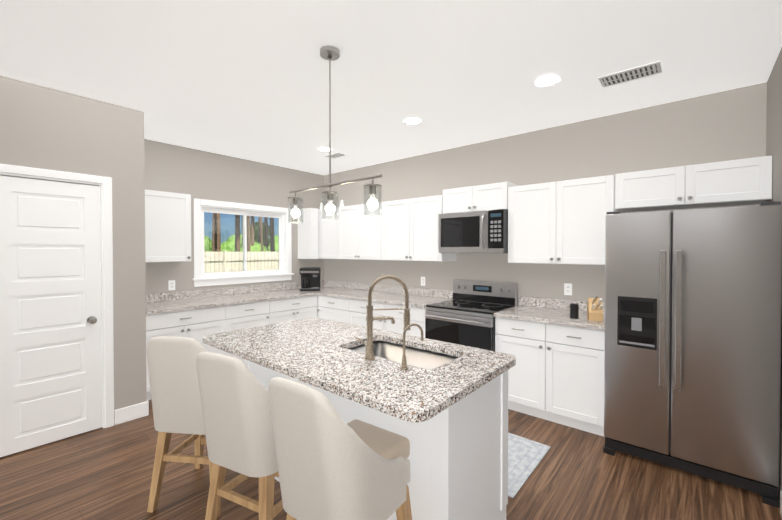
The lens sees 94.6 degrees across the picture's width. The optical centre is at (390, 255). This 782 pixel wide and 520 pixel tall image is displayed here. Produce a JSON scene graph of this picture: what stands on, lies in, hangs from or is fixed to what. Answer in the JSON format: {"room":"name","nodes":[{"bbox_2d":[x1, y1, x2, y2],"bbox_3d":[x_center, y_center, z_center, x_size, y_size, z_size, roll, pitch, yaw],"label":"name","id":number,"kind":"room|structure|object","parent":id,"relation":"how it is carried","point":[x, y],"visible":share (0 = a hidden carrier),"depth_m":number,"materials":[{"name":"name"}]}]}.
{"room":"kitchen","nodes":[
{"label":"kitchen","id":0,"kind":"room"},
{"bbox_2d":[0,76,146,424],"bbox_3d":[-3.083,0.094,2.315,0.110,2.740,2.555,1,1,40],"label":"wall","id":1,"kind":"structure","parent":0,"point":[41,127],"depth_m":3.06,"materials":[{"name":"grey paint"}]},
{"bbox_2d":[0,164,113,456],"bbox_3d":[-2.636,0.402,2.795,0.182,2.114,0.768,1,1,40],"label":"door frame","id":2,"kind":"structure","parent":1,"relation":"attached to","point":[56,319],"depth_m":2.80,"materials":[{"name":"white wood"}]},
{"bbox_2d":[135,400,148,415],"bbox_3d":[-2.315,1.387,3.363,0.299,0.130,0.014,1,1,40],"label":"baseboard","id":3,"kind":"structure","parent":1,"relation":"attached to","point":[143,407],"depth_m":3.24,"materials":[{"name":"white wood"}]},
{"bbox_2d":[144,139,323,293],"bbox_3d":[-2.879,0.075,3.966,0.120,2.740,5.580,1,1,40],"label":"wall","id":4,"kind":"structure","parent":0,"point":[197,174],"depth_m":4.62,"materials":[{"name":"grey paint"}]},
{"bbox_2d":[145,190,190,261],"bbox_3d":[-2.585,-0.308,3.964,0.323,0.762,0.610,1,1,40],"label":"upper cabinet","id":5,"kind":"object","parent":4,"relation":"attached to","point":[167,226],"depth_m":3.91,"materials":[{"name":"white wood"}]},
{"bbox_2d":[168,280,174,289],"bbox_3d":[-2.572,0.351,4.233,0.008,0.116,0.072,1,1,40],"label":"electrical outlet","id":6,"kind":"object","parent":4,"relation":"attached to","point":[171,284],"visible":1,"depth_m":4.23,"materials":[{"name":"white plastic"}]},
{"bbox_2d":[192,198,293,286],"bbox_3d":[-1.995,-0.160,4.971,0.170,1.085,1.430,1,1,40],"label":"window","id":7,"kind":"structure","parent":4,"relation":"in","point":[283,272],"depth_m":4.93,"materials":[{"name":"white"}]},
{"bbox_2d":[0,400,781,519],"bbox_3d":[-0.890,1.515,2.302,5.330,0.100,5.580,1,1,40],"label":"floor","id":8,"kind":"structure","parent":0,"point":[101,473],"depth_m":2.29,"materials":[{"name":"brown wood"}]},
{"bbox_2d":[146,336,220,518],"bbox_3d":[-1.158,0.953,2.213,0.430,1.025,0.529,0,1,7],"label":"bar stool","id":9,"kind":"object","parent":8,"relation":"on","point":[175,391],"visible":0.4,"depth_m":2.00,"materials":[{"name":"beige fabric"}]},
{"bbox_2d":[146,305,233,399],"bbox_3d":[-2.373,1.006,4.001,0.618,0.876,0.915,1,1,40],"label":"base cabinet","id":10,"kind":"object","parent":8,"relation":"on","point":[197,324],"depth_m":3.83,"materials":[{"name":"white wood"}]},
{"bbox_2d":[146,280,341,314],"bbox_3d":[-1.760,0.492,4.698,0.646,0.135,2.781,1,1,40],"label":"countertop","id":11,"kind":"structure","parent":10,"relation":"on","point":[156,303],"depth_m":4.42,"materials":[{"name":"stone"}]},
{"bbox_2d":[299,267,320,290],"bbox_3d":[-1.190,0.349,5.323,0.290,0.335,0.278,0,1,-8],"label":"coffee maker","id":12,"kind":"object","parent":11,"relation":"on","point":[310,278],"visible":1,"depth_m":5.24,"materials":[{"name":"black plastic"}]},
{"bbox_2d":[196,352,283,519],"bbox_3d":[-0.673,0.958,1.861,0.430,1.025,0.529,0,1,26],"label":"bar stool","id":13,"kind":"object","parent":8,"relation":"on","point":[236,411],"visible":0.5,"depth_m":1.65,"materials":[{"name":"beige fabric"}]},
{"bbox_2d":[234,300,273,361],"bbox_3d":[-1.937,1.000,4.516,0.618,0.876,0.675,1,1,40],"label":"base cabinet","id":14,"kind":"object","parent":8,"relation":"on","point":[253,314],"depth_m":4.36,"materials":[{"name":"white wood"}]},
{"bbox_2d":[274,295,317,322],"bbox_3d":[-1.536,0.994,4.991,0.618,0.876,0.809,1,1,40],"label":"base cabinet","id":15,"kind":"object","parent":8,"relation":"on","point":[288,309],"depth_m":4.82,"materials":[{"name":"white wood"}]},
{"bbox_2d":[317,295,344,322],"bbox_3d":[-0.575,0.993,5.118,0.680,0.876,0.618,1,1,40],"label":"base cabinet","id":16,"kind":"object","parent":8,"relation":"on","point":[329,308],"depth_m":4.91,"materials":[{"name":"white wood"}]},
{"bbox_2d":[268,377,411,519],"bbox_3d":[-0.197,0.962,1.491,0.430,1.025,0.529,1,1,36],"label":"bar stool","id":17,"kind":"object","parent":8,"relation":"on","point":[332,464],"visible":1,"depth_m":1.29,"materials":[{"name":"beige fabric"}]},
{"bbox_2d":[240,357,507,519],"bbox_3d":[-0.215,1.022,2.297,1.716,0.885,0.635,1,1,40],"label":"kitchen island","id":18,"kind":"object","parent":8,"relation":"on","point":[459,459],"depth_m":1.67,"materials":[{"name":"white paint"}]},
{"bbox_2d":[203,317,515,428],"bbox_3d":[-0.292,0.564,2.191,1.810,0.035,0.940,1,1,40],"label":"island countertop","id":19,"kind":"structure","parent":18,"relation":"on","point":[324,354],"depth_m":1.87,"materials":[{"name":"grey stone"}]},
{"bbox_2d":[355,274,410,360],"bbox_3d":[-0.044,0.324,1.941,0.294,0.447,0.120,0,1,-10],"label":"faucet","id":20,"kind":"object","parent":19,"relation":"on","point":[369,345],"visible":0.98,"depth_m":1.90,"materials":[{"name":"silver metal"}]},
{"bbox_2d":[400,323,423,369],"bbox_3d":[0.103,0.442,1.769,0.130,0.216,0.044,0,1,-25],"label":"faucet","id":21,"kind":"object","parent":19,"relation":"on","point":[403,366],"visible":1,"depth_m":1.75,"materials":[{"name":"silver metal"}]},
{"bbox_2d":[345,298,425,337],"bbox_3d":[0.091,1.000,4.555,1.304,0.876,0.618,1,1,40],"label":"base cabinet","id":22,"kind":"object","parent":8,"relation":"on","point":[348,311],"depth_m":4.28,"materials":[{"name":"white wood"}]},
{"bbox_2d":[318,282,452,307],"bbox_3d":[-0.118,0.492,4.708,1.830,0.135,0.646,1,1,40],"label":"countertop","id":23,"kind":"structure","parent":22,"relation":"on","point":[418,297],"depth_m":4.71,"materials":[{"name":"stone"}]},
{"bbox_2d":[425,279,517,350],"bbox_3d":[0.840,0.856,3.833,0.758,1.120,0.717,1,1,40],"label":"range","id":24,"kind":"object","parent":8,"relation":"on","point":[465,316],"visible":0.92,"depth_m":3.73,"materials":[{"name":"grey metal"}]},
{"bbox_2d":[508,433,550,497],"bbox_3d":[0.516,1.454,2.841,1.200,0.008,0.740,1,1,40],"label":"rug","id":25,"kind":"object","parent":8,"relation":"on","point":[525,456],"visible":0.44,"depth_m":2.58,"materials":[{"name":"grey fabric"}]},
{"bbox_2d":[495,317,604,436],"bbox_3d":[1.517,1.014,3.329,0.918,0.876,0.651,1,1,40],"label":"base cabinet","id":26,"kind":"object","parent":8,"relation":"on","point":[555,373],"visible":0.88,"depth_m":3.06,"materials":[{"name":"white wood"}]},
{"bbox_2d":[494,296,604,330],"bbox_3d":[1.518,0.509,3.325,0.918,0.135,0.646,1,1,40],"label":"countertop","id":27,"kind":"structure","parent":26,"relation":"on","point":[546,310],"depth_m":3.35,"materials":[{"name":"stone"}]},
{"bbox_2d":[570,303,578,318],"bbox_3d":[1.585,0.480,3.118,0.072,0.125,0.072,1,1,40],"label":"canister","id":28,"kind":"object","parent":27,"relation":"on","point":[574,310],"visible":1,"depth_m":3.09,"materials":[{"name":"black plastic"}]},
{"bbox_2d":[587,296,602,320],"bbox_3d":[1.699,0.438,2.990,0.100,0.214,0.223,0,1,20],"label":"knife block","id":29,"kind":"object","parent":27,"relation":"on","point":[594,309],"visible":1,"depth_m":2.99,"materials":[{"name":"brown wood"}]},
{"bbox_2d":[603,202,781,507],"bbox_3d":[2.152,0.571,2.653,0.904,1.780,0.820,1,1,40],"label":"refrigerator","id":30,"kind":"object","parent":8,"relation":"on","point":[692,353],"visible":1,"depth_m":2.34,"materials":[{"name":"grey metal"}]},
{"bbox_2d":[0,0,781,174],"bbox_3d":[-0.890,-1.325,2.267,5.330,0.100,5.580,1,1,40],"label":"ceiling","id":31,"kind":"structure","parent":0,"point":[246,79],"depth_m":2.40,"materials":[{"name":"white paint"}]},
{"bbox_2d":[317,148,331,151],"bbox_3d":[-0.811,-1.295,4.414,0.176,0.012,0.176,1,1,40],"label":"recessed light","id":32,"kind":"object","parent":31,"relation":"in","point":[323,150],"visible":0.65,"depth_m":4.43,"materials":[{"name":"white"}]},
{"bbox_2d":[288,45,381,222],"bbox_3d":[-0.382,-0.749,2.257,0.860,1.052,0.124,1,1,40],"label":"pendant light","id":33,"kind":"object","parent":31,"relation":"hanging from","point":[329,53],"visible":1,"depth_m":2.25,"materials":[{"name":"silver metal"}]},
{"bbox_2d":[325,153,345,158],"bbox_3d":[-0.722,-1.298,4.705,0.270,0.012,0.140,1,1,40],"label":"ceiling vent","id":34,"kind":"object","parent":31,"relation":"in","point":[335,155],"visible":0.96,"depth_m":4.67,"materials":[{"name":"white"}]},
{"bbox_2d":[403,118,421,124],"bbox_3d":[0.207,-1.283,3.449,0.176,0.012,0.176,1,1,40],"label":"recessed light","id":35,"kind":"object","parent":31,"relation":"in","point":[412,122],"visible":0.98,"depth_m":3.47,"materials":[{"name":"white"}]},
{"bbox_2d":[534,76,559,86],"bbox_3d":[1.141,-1.273,2.634,0.176,0.012,0.176,1,1,40],"label":"recessed light","id":36,"kind":"object","parent":31,"relation":"in","point":[546,82],"visible":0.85,"depth_m":2.64,"materials":[{"name":"white"}]},
{"bbox_2d":[598,61,661,87],"bbox_3d":[1.687,-1.272,2.552,0.360,0.012,0.190,1,1,40],"label":"ceiling vent","id":37,"kind":"object","parent":31,"relation":"in","point":[654,68],"visible":1,"depth_m":2.53,"materials":[{"name":"white metal"}]},
{"bbox_2d":[324,82,766,305],"bbox_3d":[0.918,0.070,4.331,5.210,2.740,0.120,1,1,40],"label":"wall","id":38,"kind":"structure","parent":0,"point":[727,125],"depth_m":3.62,"materials":[{"name":"grey paint"}]},
{"bbox_2d":[318,209,333,258],"bbox_3d":[-0.920,-0.328,5.587,0.770,0.762,0.323,1,1,40],"label":"upper cabinet","id":39,"kind":"object","parent":38,"relation":"attached to","point":[325,227],"depth_m":5.44,"materials":[{"name":"white wood"}]},
{"bbox_2d":[334,204,373,259],"bbox_3d":[-0.350,-0.322,5.105,0.966,0.762,0.323,1,1,40],"label":"upper cabinet","id":40,"kind":"object","parent":38,"relation":"attached to","point":[353,231],"depth_m":5.04,"materials":[{"name":"white wood"}]},
{"bbox_2d":[374,195,455,260],"bbox_3d":[0.305,-0.316,4.552,0.994,0.762,0.323,1,1,40],"label":"upper cabinet","id":41,"kind":"object","parent":38,"relation":"attached to","point":[406,229],"depth_m":4.41,"materials":[{"name":"white wood"}]},
{"bbox_2d":[421,277,424,285],"bbox_3d":[0.415,0.336,4.675,0.072,0.116,0.008,1,1,40],"label":"electrical outlet","id":42,"kind":"object","parent":38,"relation":"attached to","point":[422,281],"visible":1,"depth_m":4.67,"materials":[{"name":"white plastic"}]},
{"bbox_2d":[442,182,512,213],"bbox_3d":[0.978,-0.607,3.979,0.760,0.278,0.323,1,1,40],"label":"upper cabinet","id":43,"kind":"object","parent":38,"relation":"attached to","point":[494,196],"depth_m":3.82,"materials":[{"name":"white wood"}]},
{"bbox_2d":[438,209,507,252],"bbox_3d":[0.932,-0.244,3.928,0.756,0.438,0.466,1,1,40],"label":"microwave","id":44,"kind":"object","parent":43,"relation":"attached to","point":[485,231],"visible":1,"depth_m":3.75,"materials":[{"name":"grey metal"}]},
{"bbox_2d":[508,175,613,264],"bbox_3d":[1.621,-0.302,3.439,0.916,0.762,0.323,1,1,40],"label":"upper cabinet","id":45,"kind":"object","parent":38,"relation":"attached to","point":[559,222],"depth_m":3.29,"materials":[{"name":"white wood"}]},
{"bbox_2d":[564,283,571,294],"bbox_3d":[1.744,0.335,3.552,0.072,0.116,0.008,1,1,40],"label":"electrical outlet","id":46,"kind":"object","parent":38,"relation":"attached to","point":[567,288],"visible":1,"depth_m":3.55,"materials":[{"name":"white plastic"}]},
{"bbox_2d":[614,156,771,211],"bbox_3d":[2.315,-0.529,2.834,0.906,0.294,0.348,1,1,40],"label":"upper cabinet","id":47,"kind":"object","parent":38,"relation":"attached to","point":[748,181],"depth_m":2.67,"materials":[{"name":"white wood"}]},
{"bbox_2d":[766,47,781,501],"bbox_3d":[1.061,0.116,0.557,0.120,2.740,5.460,1,1,40],"label":"wall","id":48,"kind":"structure","parent":0,"point":[774,122],"depth_m":2.32,"materials":[{"name":"grey paint"}]},
{"bbox_2d":[780,491,781,516],"bbox_3d":[0.774,1.423,0.337,0.014,0.130,4.490,1,1,40],"label":"baseboard","id":49,"kind":"structure","parent":48,"relation":"attached to","point":[780,491],"depth_m":2.04,"materials":[{"name":"white"}]},
{"label":"outside","id":50,"kind":"structure","parent":0,"visible":0},
{"bbox_3d":[-28.114,1.550,28.365,69.860,0.100,50.000,1,1,40],"label":"ground","id":51,"kind":"structure","parent":50,"visible":0},
{"bbox_2d":[204,213,278,251],"bbox_3d":[-16.885,-6.170,35.475,48.872,20.480,99.493,1,1,40],"label":"trees","id":52,"kind":"object","parent":51,"relation":"on","point":[250,236],"depth_m":23.45,"materials":[{"name":"green plant"}]},
{"bbox_2d":[204,251,278,272],"bbox_3d":[-6.389,0.781,11.302,0.120,1.850,36.090,1,1,40],"label":"fence","id":53,"kind":"object","parent":51,"relation":"on","point":[272,259],"depth_m":12.60,"materials":[{"name":"brown wood"}]}
]}

